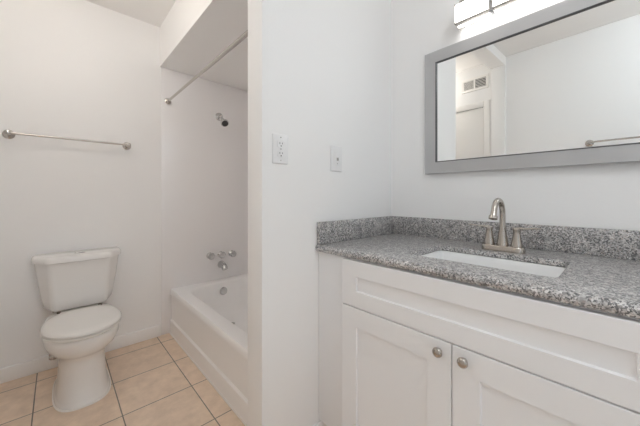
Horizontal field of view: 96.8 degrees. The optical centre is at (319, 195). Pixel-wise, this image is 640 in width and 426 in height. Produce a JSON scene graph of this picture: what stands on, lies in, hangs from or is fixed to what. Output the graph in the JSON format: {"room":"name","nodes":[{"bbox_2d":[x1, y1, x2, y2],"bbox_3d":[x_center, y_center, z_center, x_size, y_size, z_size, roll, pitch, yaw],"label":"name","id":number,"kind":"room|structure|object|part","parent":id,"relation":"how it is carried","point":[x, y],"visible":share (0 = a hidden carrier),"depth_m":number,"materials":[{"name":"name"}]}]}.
{"room":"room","nodes":[
{"label":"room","id":0,"kind":"room"},
{"bbox_2d":[0,333,244,425],"bbox_3d":[0.628,1.150,0.173,1.937,0.100,5.800,0,0,-43],"label":"floor","id":1,"kind":"structure","parent":0,"point":[154,382],"depth_m":1.55,"materials":[{"name":"beige tile"}]},
{"bbox_2d":[31,247,121,412],"bbox_3d":[-1.388,0.729,1.658,0.444,0.742,0.656,0,0,-43],"label":"toilet","id":2,"kind":"object","parent":1,"relation":"on","point":[73,285],"visible":1,"depth_m":1.60,"materials":[{"name":"ceramic"}]},
{"bbox_3d":[-1.540,0.382,1.821,0.444,0.038,0.211,0,0,-43],"label":"tank lid","id":3,"kind":"part","parent":2,"relation":"part of","materials":[{"name":"ceramic"}]},
{"bbox_3d":[-1.544,0.550,1.826,0.422,0.295,0.198,0,0,-43],"label":"tank","id":4,"kind":"part","parent":2,"relation":"part of","materials":[{"name":"ceramic"}]},
{"bbox_3d":[-1.312,0.711,1.575,0.342,0.014,0.428,0,0,-43],"label":"seat","id":5,"kind":"part","parent":2,"relation":"part of","materials":[{"name":"plastic"}]},
{"bbox_3d":[-1.384,0.909,1.654,0.340,0.382,0.622,0,0,-43],"label":"bowl","id":6,"kind":"part","parent":2,"relation":"part of","materials":[{"name":"ceramic"}]},
{"bbox_3d":[-1.312,0.689,1.575,0.344,0.024,0.430,0,0,-43],"label":"lid","id":7,"kind":"part","parent":2,"relation":"part of","materials":[{"name":"plastic"}]},
{"bbox_2d":[169,273,247,425],"bbox_3d":[-0.438,0.924,2.017,0.779,0.352,1.427,0,0,-43],"label":"bathtub","id":8,"kind":"object","parent":1,"relation":"on","point":[209,320],"visible":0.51,"depth_m":1.81,"materials":[{"name":"ceramic"}]},
{"bbox_3d":[-0.845,0.832,2.487,0.068,0.068,0.020,0,0,-43],"label":"overflow plate","id":9,"kind":"part","parent":8,"relation":"part of","materials":[{"name":"silver metal"}]},
{"bbox_2d":[319,252,639,425],"bbox_3d":[0.715,0.674,0.894,0.624,0.852,1.540,0,0,-43],"label":"vanity cabinet","id":10,"kind":"object","parent":1,"relation":"on","point":[398,347],"visible":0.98,"depth_m":0.81,"materials":[{"name":"paint"}]},
{"bbox_3d":[0.242,0.709,0.994,0.018,0.552,0.432,0,0,-43],"label":"door","id":11,"kind":"part","parent":10,"relation":"part of","materials":[{"name":"paint"}]},
{"bbox_3d":[0.350,0.466,0.846,0.024,0.029,0.029,0,0,-43],"label":"knob","id":12,"kind":"part","parent":10,"relation":"part of","materials":[{"name":"silver metal"}]},
{"bbox_3d":[0.399,0.466,0.794,0.024,0.029,0.029,0,0,-43],"label":"knob","id":13,"kind":"part","parent":10,"relation":"part of","materials":[{"name":"silver metal"}]},
{"bbox_2d":[315,216,639,319],"bbox_3d":[0.730,0.182,0.894,0.603,0.130,1.560,0,0,-43],"label":"countertop","id":14,"kind":"structure","parent":10,"relation":"on","point":[601,273],"depth_m":1.01,"materials":[{"name":"grey stone"}]},
{"bbox_2d":[421,251,565,276],"bbox_3d":[0.576,0.306,0.999,0.267,0.137,0.433,0,0,-43],"label":"undermount sink","id":15,"kind":"object","parent":14,"relation":"in","point":[524,267],"visible":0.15,"depth_m":1.08,"materials":[{"name":"ceramic"}]},
{"bbox_2d":[468,198,541,253],"bbox_3d":[0.713,0.111,1.115,0.181,0.209,0.181,0,0,2],"label":"sink faucet","id":16,"kind":"object","parent":14,"relation":"on","point":[502,245],"visible":1,"depth_m":1.10,"materials":[{"name":"silver metal"}]},
{"bbox_3d":[0.662,0.123,1.175,0.092,0.015,0.022,0,0,37],"label":"lever","id":17,"kind":"part","parent":16,"relation":"part of","materials":[{"name":"silver metal"}]},
{"bbox_3d":[0.688,0.157,1.155,0.041,0.074,0.041,0,0,-43],"label":"handle","id":18,"kind":"part","parent":16,"relation":"part of","materials":[{"name":"silver metal"}]},
{"bbox_3d":[0.681,0.100,1.085,0.149,0.188,0.043,0,0,-43],"label":"spout","id":19,"kind":"part","parent":16,"relation":"part of","materials":[{"name":"silver metal"}]},
{"bbox_3d":[0.720,0.205,1.121,0.052,0.022,0.148,0,0,-43],"label":"plate","id":20,"kind":"part","parent":16,"relation":"part of","materials":[{"name":"silver metal"}]},
{"bbox_3d":[0.752,0.157,1.086,0.041,0.074,0.041,0,0,-43],"label":"handle","id":21,"kind":"part","parent":16,"relation":"part of","materials":[{"name":"silver metal"}]},
{"bbox_3d":[0.770,0.123,1.058,0.022,0.015,0.092,0,0,-32],"label":"lever","id":22,"kind":"part","parent":16,"relation":"part of","materials":[{"name":"silver metal"}]},
{"bbox_3d":[0.538,0.709,0.674,0.018,0.552,0.432,0,0,-43],"label":"door","id":23,"kind":"part","parent":10,"relation":"part of","materials":[{"name":"paint"}]},
{"bbox_2d":[0,0,247,368],"bbox_3d":[-1.305,-0.115,2.261,1.937,2.430,0.108,0,0,-43],"label":"wall","id":24,"kind":"structure","parent":0,"point":[78,69],"depth_m":2.03,"materials":[{"name":"paint"}]},
{"bbox_2d":[2,130,130,149],"bbox_3d":[-1.611,-0.367,1.861,0.641,0.054,0.080,0,0,-43],"label":"towel bar","id":25,"kind":"object","parent":24,"relation":"attached to","point":[9,134],"visible":1,"depth_m":1.78,"materials":[{"name":"grey metal"}]},
{"bbox_3d":[-1.826,-0.367,1.662,0.054,0.054,0.080,0,0,-43],"label":"post","id":26,"kind":"part","parent":25,"relation":"part of","materials":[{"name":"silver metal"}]},
{"bbox_3d":[-1.395,-0.367,2.060,0.054,0.054,0.080,0,0,-43],"label":"post","id":27,"kind":"part","parent":25,"relation":"part of","materials":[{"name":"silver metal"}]},
{"bbox_2d":[0,325,161,383],"bbox_3d":[-1.578,1.056,1.935,0.894,0.088,0.016,0,0,-43],"label":"baseboard","id":28,"kind":"structure","parent":24,"relation":"attached to","point":[34,366],"depth_m":1.80,"materials":[{"name":"wood"}]},
{"bbox_2d":[165,30,247,103],"bbox_3d":[-0.731,-0.757,1.746,0.046,0.046,1.429,0,0,-43],"label":"shower rod","id":29,"kind":"object","parent":24,"relation":"attached to","point":[244,35],"visible":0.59,"depth_m":1.59,"materials":[{"name":"grey metal"}]},
{"bbox_2d":[206,250,236,269],"bbox_3d":[-0.864,0.578,2.528,0.263,0.166,0.100,0,0,-43],"label":"tub faucet","id":30,"kind":"object","parent":24,"relation":"attached to","point":[221,264],"visible":1,"depth_m":2.52,"materials":[{"name":"silver metal"}]},
{"bbox_3d":[-0.944,0.523,2.466,0.061,0.056,0.031,0,0,-43],"label":"handle","id":31,"kind":"part","parent":30,"relation":"part of","materials":[{"name":"silver metal"}]},
{"bbox_3d":[-0.871,0.526,2.533,0.061,0.056,0.031,0,0,-43],"label":"handle","id":32,"kind":"part","parent":30,"relation":"part of","materials":[{"name":"silver metal"}]},
{"bbox_3d":[-0.860,0.623,2.532,0.068,0.077,0.100,0,0,-43],"label":"spout","id":33,"kind":"part","parent":30,"relation":"part of","materials":[{"name":"silver metal"}]},
{"bbox_3d":[-0.795,0.530,2.603,0.061,0.056,0.031,0,0,-43],"label":"handle","id":34,"kind":"part","parent":30,"relation":"part of","materials":[{"name":"silver metal"}]},
{"bbox_2d":[215,113,228,126],"bbox_3d":[-0.859,-0.676,2.503,0.072,0.144,0.144,0,0,-43],"label":"shower","id":35,"kind":"object","parent":24,"relation":"attached to","point":[218,116],"visible":1,"depth_m":2.50,"materials":[{"name":"silver metal"}]},
{"bbox_2d":[86,0,175,26],"bbox_3d":[-0.085,-1.380,0.943,1.937,0.100,3.700,0,0,-43],"label":"ceiling","id":36,"kind":"structure","parent":0,"point":[154,12],"depth_m":2.00,"materials":[{"name":"paint"}]},
{"bbox_2d":[160,0,247,90],"bbox_3d":[-0.459,-1.173,1.998,0.853,0.313,1.445,0,0,-43],"label":"soffit","id":37,"kind":"structure","parent":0,"point":[193,33],"depth_m":1.93,"materials":[{"name":"paint"}]},
{"bbox_2d":[248,0,390,425],"bbox_3d":[0.062,-0.115,1.419,0.875,2.430,0.113,0,0,-43],"label":"wall partition","id":38,"kind":"structure","parent":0,"point":[319,71],"depth_m":1.21,"materials":[{"name":"paint"}]},
{"bbox_2d":[272,133,287,164],"bbox_3d":[-0.157,-0.187,1.132,0.076,0.118,0.009,0,0,-43],"label":"outlet","id":39,"kind":"object","parent":38,"relation":"attached to","point":[279,141],"visible":1,"depth_m":1.13,"materials":[{"name":"plastic"}]},
{"bbox_2d":[277,150,284,157],"bbox_3d":[-0.155,-0.168,1.130,0.033,0.029,0.003,0,0,-43],"label":"socket","id":40,"kind":"object","parent":39,"relation":"attached to","point":[280,153],"depth_m":1.13,"materials":[{"name":"grey plastic"}]},
{"bbox_2d":[277,140,284,147],"bbox_3d":[-0.155,-0.206,1.130,0.033,0.029,0.003,0,0,-43],"label":"socket","id":41,"kind":"object","parent":39,"relation":"attached to","point":[280,143],"depth_m":1.13,"materials":[{"name":"grey plastic"}]},
{"bbox_2d":[330,145,341,171],"bbox_3d":[0.081,-0.177,1.349,0.076,0.120,0.014,0,0,-43],"label":"light switch","id":42,"kind":"object","parent":38,"relation":"attached to","point":[335,151],"visible":1,"depth_m":1.34,"materials":[{"name":"plastic"}]},
{"bbox_2d":[391,0,639,230],"bbox_3d":[0.589,-0.115,1.567,0.100,2.430,3.500,0,0,-43],"label":"wall","id":43,"kind":"structure","parent":0,"point":[605,196],"depth_m":1.38,"materials":[{"name":"paint"}]},
{"bbox_2d":[454,0,538,30],"bbox_3d":[0.804,-0.866,1.187,0.099,0.158,0.455,0,0,-43],"label":"vanity light","id":44,"kind":"object","parent":43,"relation":"attached to","point":[467,12],"visible":1,"depth_m":1.26,"materials":[{"name":"white glass"}]},
{"bbox_3d":[0.784,-0.797,1.162,0.025,0.006,0.444,0,0,-43],"label":"rail","id":45,"kind":"part","parent":44,"relation":"part of","materials":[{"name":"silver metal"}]},
{"bbox_2d":[393,216,639,260],"bbox_3d":[0.944,0.167,1.092,0.020,0.099,1.560,0,0,-43],"label":"backsplash","id":46,"kind":"structure","parent":43,"relation":"attached to","point":[613,243],"depth_m":1.13,"materials":[{"name":"stone"}]},
{"bbox_2d":[425,0,639,173],"bbox_3d":[0.869,-0.429,1.159,0.022,0.630,0.930,0,0,-42],"label":"wall mirror","id":47,"kind":"object","parent":43,"relation":"attached to","point":[558,84],"visible":1,"depth_m":1.14,"materials":[{"name":"silver metal"}]}
]}

